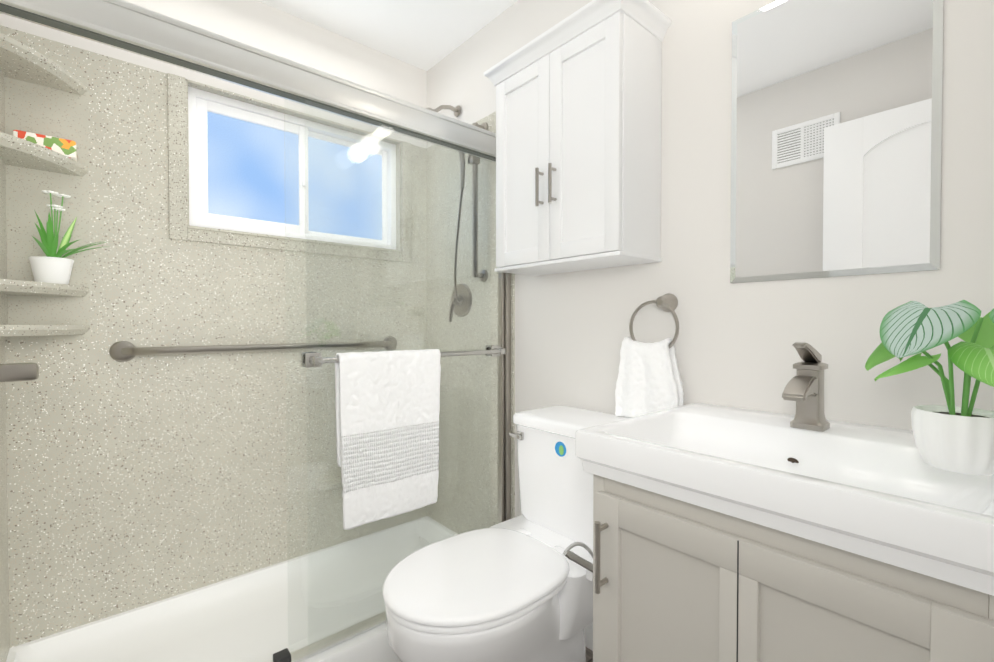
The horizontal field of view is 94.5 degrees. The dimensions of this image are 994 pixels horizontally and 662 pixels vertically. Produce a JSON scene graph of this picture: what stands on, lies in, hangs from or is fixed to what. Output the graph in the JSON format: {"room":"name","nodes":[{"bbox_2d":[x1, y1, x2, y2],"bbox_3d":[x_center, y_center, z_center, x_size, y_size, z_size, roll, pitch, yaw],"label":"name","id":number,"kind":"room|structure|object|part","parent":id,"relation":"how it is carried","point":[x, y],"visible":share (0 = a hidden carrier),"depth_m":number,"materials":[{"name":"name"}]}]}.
{"room":"bathroom","nodes":[
{"label":"bathroom","id":0,"kind":"room"},
{"bbox_2d":[0,0,426,147],"bbox_3d":[-0.979,-1.139,1.935,1.527,0.405,0.110,-1,1,-41],"label":"wall","id":1,"kind":"structure","parent":0,"point":[265,27],"depth_m":1.92,"materials":[{"name":"white paint"}]},
{"bbox_2d":[257,0,517,70],"bbox_3d":[-0.248,-1.353,1.080,1.748,0.046,2.355,-1,1,-41],"label":"ceiling","id":2,"kind":"structure","parent":0,"point":[426,35],"depth_m":1.99,"materials":[{"name":"white paint"}]},
{"bbox_2d":[585,646,592,661],"bbox_3d":[-0.248,1.140,1.116,1.748,0.046,2.355,-1,1,-41],"label":"floor","id":3,"kind":"structure","parent":0,"point":[589,655],"depth_m":1.57,"materials":[{"name":"tile"}]},
{"bbox_2d":[6,516,456,661],"bbox_3d":[-0.716,1.044,1.659,1.527,0.131,0.699,-1,1,-41],"label":"shower base","id":4,"kind":"object","parent":3,"relation":"on","point":[242,618],"visible":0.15,"depth_m":1.63,"materials":[{"name":"white plastic"}]},
{"bbox_2d":[0,0,510,661],"bbox_3d":[-0.542,0.100,1.443,1.507,1.762,0.100,-1,1,-41],"label":"shower door","id":5,"kind":"structure","parent":4,"relation":"on","point":[126,26],"depth_m":1.44,"materials":[{"name":"clear glass"}]},
{"bbox_3d":[-0.326,0.137,1.619,0.788,1.657,0.006,-1,1,-41],"label":"glass","id":6,"kind":"part","parent":5,"relation":"part of","materials":[{"name":"clear glass"}]},
{"bbox_2d":[301,345,504,367],"bbox_3d":[-0.277,0.084,1.619,0.771,0.044,0.086,-1,1,-41],"label":"door towel bar","id":7,"kind":"object","parent":5,"relation":"attached to","point":[312,359],"visible":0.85,"depth_m":1.42,"materials":[{"name":"silver metal"}]},
{"bbox_2d":[335,349,440,529],"bbox_3d":[-0.349,0.336,1.518,0.362,0.543,0.056,-1,1,-41],"label":"towel","id":8,"kind":"object","parent":7,"relation":"hanging from","point":[387,405],"visible":1,"depth_m":1.48,"materials":[{"name":"white fabric"}]},
{"bbox_3d":[-0.273,0.137,1.636,0.788,1.657,0.006,-1,1,-41],"label":"glass","id":9,"kind":"part","parent":5,"relation":"part of","materials":[{"name":"clear glass"}]},
{"bbox_2d":[501,272,503,521],"bbox_3d":[0.023,0.133,1.889,0.013,1.657,0.011,-1,1,-41],"label":"shower door edge","id":10,"kind":"object","parent":5,"relation":"attached to","point":[502,399],"visible":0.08,"depth_m":1.89,"materials":[{"name":"silver metal"}]},
{"bbox_2d":[383,405,630,661],"bbox_3d":[0.078,0.694,1.264,0.789,0.843,0.454,-1,1,-41],"label":"toilet","id":11,"kind":"object","parent":3,"relation":"on","point":[518,588],"visible":0.81,"depth_m":1.18,"materials":[{"name":"white ceramic"}]},
{"bbox_2d":[575,342,993,661],"bbox_3d":[0.570,0.572,0.894,0.563,1.096,0.653,-1,1,-41],"label":"bathroom vanity","id":12,"kind":"object","parent":3,"relation":"on","point":[808,531],"visible":1,"depth_m":0.75,"materials":[{"name":"grey"}]},
{"bbox_2d":[782,342,829,431],"bbox_3d":[0.645,0.116,0.965,0.139,0.185,0.061,-1,1,-41],"label":"faucet","id":13,"kind":"object","parent":12,"relation":"on","point":[806,388],"depth_m":0.97,"materials":[{"name":"silver metal"}]},
{"bbox_2d":[865,300,993,475],"bbox_3d":[0.715,0.081,0.705,0.258,0.260,0.260,-1,1,-41],"label":"plant","id":14,"kind":"object","parent":12,"relation":"on","point":[950,437],"visible":1,"depth_m":0.69,"materials":[{"name":"green plant"}]},
{"bbox_3d":[0.712,0.167,0.708,0.110,0.088,0.113,-1,1,-41],"label":"pot","id":15,"kind":"part","parent":14,"relation":"part of","materials":[{"name":"white ceramic"}]},
{"bbox_2d":[427,0,993,516],"bbox_3d":[0.373,-0.114,1.631,0.110,2.447,2.355,-1,1,-41],"label":"wall","id":16,"kind":"structure","parent":0,"point":[733,346],"depth_m":1.27,"materials":[{"name":"white paint"}]},
{"bbox_2d":[426,111,514,533],"bbox_3d":[-0.149,0.020,2.149,0.009,1.921,0.672,-1,1,-41],"label":"wall","id":17,"kind":"structure","parent":16,"relation":"attached to","point":[490,120],"depth_m":2.14,"materials":[{"name":"beige stone"}]},
{"bbox_2d":[426,105,487,321],"bbox_3d":[-0.197,-0.551,2.048,0.184,1.021,0.271,-1,1,-41],"label":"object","id":18,"kind":"object","parent":17,"relation":"attached to","point":[457,111],"visible":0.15,"depth_m":2.00,"materials":[{"name":"silver metal"}]},
{"bbox_2d":[484,0,670,275],"bbox_3d":[0.234,-0.570,1.512,0.247,0.717,0.583,-1,1,-41],"label":"upper cabinet","id":19,"kind":"object","parent":16,"relation":"attached to","point":[578,138],"visible":1,"depth_m":1.37,"materials":[{"name":"white wood"}]},
{"bbox_2d":[584,622,592,650],"bbox_3d":[0.556,1.063,1.341,0.013,0.101,1.431,-1,1,-41],"label":"baseboard","id":20,"kind":"structure","parent":16,"relation":"attached to","point":[588,630],"depth_m":1.60,"materials":[{"name":"white wood"}]},
{"bbox_2d":[615,293,683,416],"bbox_3d":[0.460,0.078,1.387,0.079,0.381,0.211,-1,1,-41],"label":"towel ring","id":21,"kind":"object","parent":16,"relation":"attached to","point":[649,380],"visible":1,"depth_m":1.36,"materials":[{"name":"white fabric"}]},
{"bbox_2d":[615,337,683,416],"bbox_3d":[0.454,0.143,1.382,0.062,0.250,0.211,-1,1,-41],"label":"towel","id":22,"kind":"object","parent":21,"relation":"hanging from","point":[649,380],"depth_m":1.36,"materials":[{"name":"white fabric"}]},
{"bbox_2d":[730,0,943,282],"bbox_3d":[0.763,-0.476,1.081,0.006,0.699,0.409,-1,1,-41],"label":"mirror","id":23,"kind":"object","parent":16,"relation":"attached to","point":[836,131],"visible":1,"depth_m":1.06,"materials":[{"name":"white mirror"}]},
{"bbox_3d":[-0.459,-0.672,2.388,0.156,0.543,0.110,-1,1,-41],"label":"wall","id":24,"kind":"structure","parent":0,"visible":0},
{"bbox_2d":[401,145,426,253],"bbox_3d":[-0.424,-0.671,2.340,0.147,0.543,0.009,-1,1,-41],"label":"wall panel","id":25,"kind":"object","parent":24,"relation":"attached to","point":[417,174],"depth_m":2.35,"materials":[{"name":"beige stone"}]},
{"bbox_3d":[-0.869,-0.099,0.564,0.110,2.447,2.355,-1,1,-41],"label":"wall","id":26,"kind":"structure","parent":0,"visible":0},
{"bbox_2d":[0,341,9,661],"bbox_3d":[-1.300,0.035,1.160,0.009,1.921,0.672,-1,1,-41],"label":"panel","id":27,"kind":"object","parent":26,"relation":"attached to","point":[4,613],"visible":0.75,"depth_m":1.36,"materials":[{"name":"beige stone"}]},
{"bbox_2d":[0,33,90,340],"bbox_3d":[-1.352,-0.402,1.373,0.198,0.860,0.253,-1,1,-41],"label":"corner shelf unit","id":28,"kind":"object","parent":27,"relation":"attached to","point":[40,93],"visible":1,"depth_m":1.44,"materials":[{"name":"beige stone"}]},
{"bbox_2d":[13,130,76,160],"bbox_3d":[-1.388,-0.567,1.416,0.138,0.055,0.064,-1,1,-41],"label":"soap box","id":29,"kind":"object","parent":28,"relation":"on","point":[66,147],"visible":0.65,"depth_m":1.40,"materials":[{"name":"multicoloured cardboard"}]},
{"bbox_2d":[28,190,109,284],"bbox_3d":[-1.306,-0.284,1.409,0.196,0.280,0.208,-1,1,-41],"label":"potted plant","id":30,"kind":"object","parent":28,"relation":"on","point":[53,266],"visible":0.94,"depth_m":1.39,"materials":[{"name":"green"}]},
{"bbox_3d":[-1.375,-0.184,1.420,0.103,0.080,0.103,-1,1,-41],"label":"pot","id":31,"kind":"part","parent":30,"relation":"part of","materials":[{"name":"white ceramic"}]},
{"bbox_3d":[-1.377,-0.661,1.600,0.478,0.543,0.110,-1,1,-41],"label":"wall","id":32,"kind":"structure","parent":0,"visible":0},
{"bbox_2d":[0,25,168,223],"bbox_3d":[-1.335,-0.660,1.557,0.469,0.543,0.009,-1,1,-41],"label":"wall panel","id":33,"kind":"object","parent":32,"relation":"attached to","point":[128,133],"visible":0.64,"depth_m":1.59,"materials":[{"name":"beige stone"}]},
{"bbox_3d":[-0.979,0.355,1.956,1.527,1.500,0.110,-1,1,-41],"label":"wall","id":34,"kind":"structure","parent":0,"visible":0},
{"bbox_2d":[5,215,426,647],"bbox_3d":[-0.940,0.295,1.910,1.509,1.378,0.009,-1,1,-41],"label":"wall panel","id":35,"kind":"object","parent":34,"relation":"attached to","point":[136,482],"visible":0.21,"depth_m":1.69,"materials":[{"name":"beige stone"}]},
{"bbox_2d":[109,336,396,361],"bbox_3d":[-0.895,0.066,1.907,1.090,0.074,0.072,-1,1,-41],"label":"grab bar","id":36,"kind":"object","parent":35,"relation":"attached to","point":[122,351],"visible":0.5,"depth_m":1.74,"materials":[{"name":"silver metal"}]},
{"bbox_2d":[167,73,411,262],"bbox_3d":[-0.849,-0.645,2.037,1.003,0.609,0.140,-1,1,-41],"label":"window","id":37,"kind":"structure","parent":34,"relation":"in","point":[238,174],"depth_m":1.94,"materials":[{"name":"glass"}]}
]}

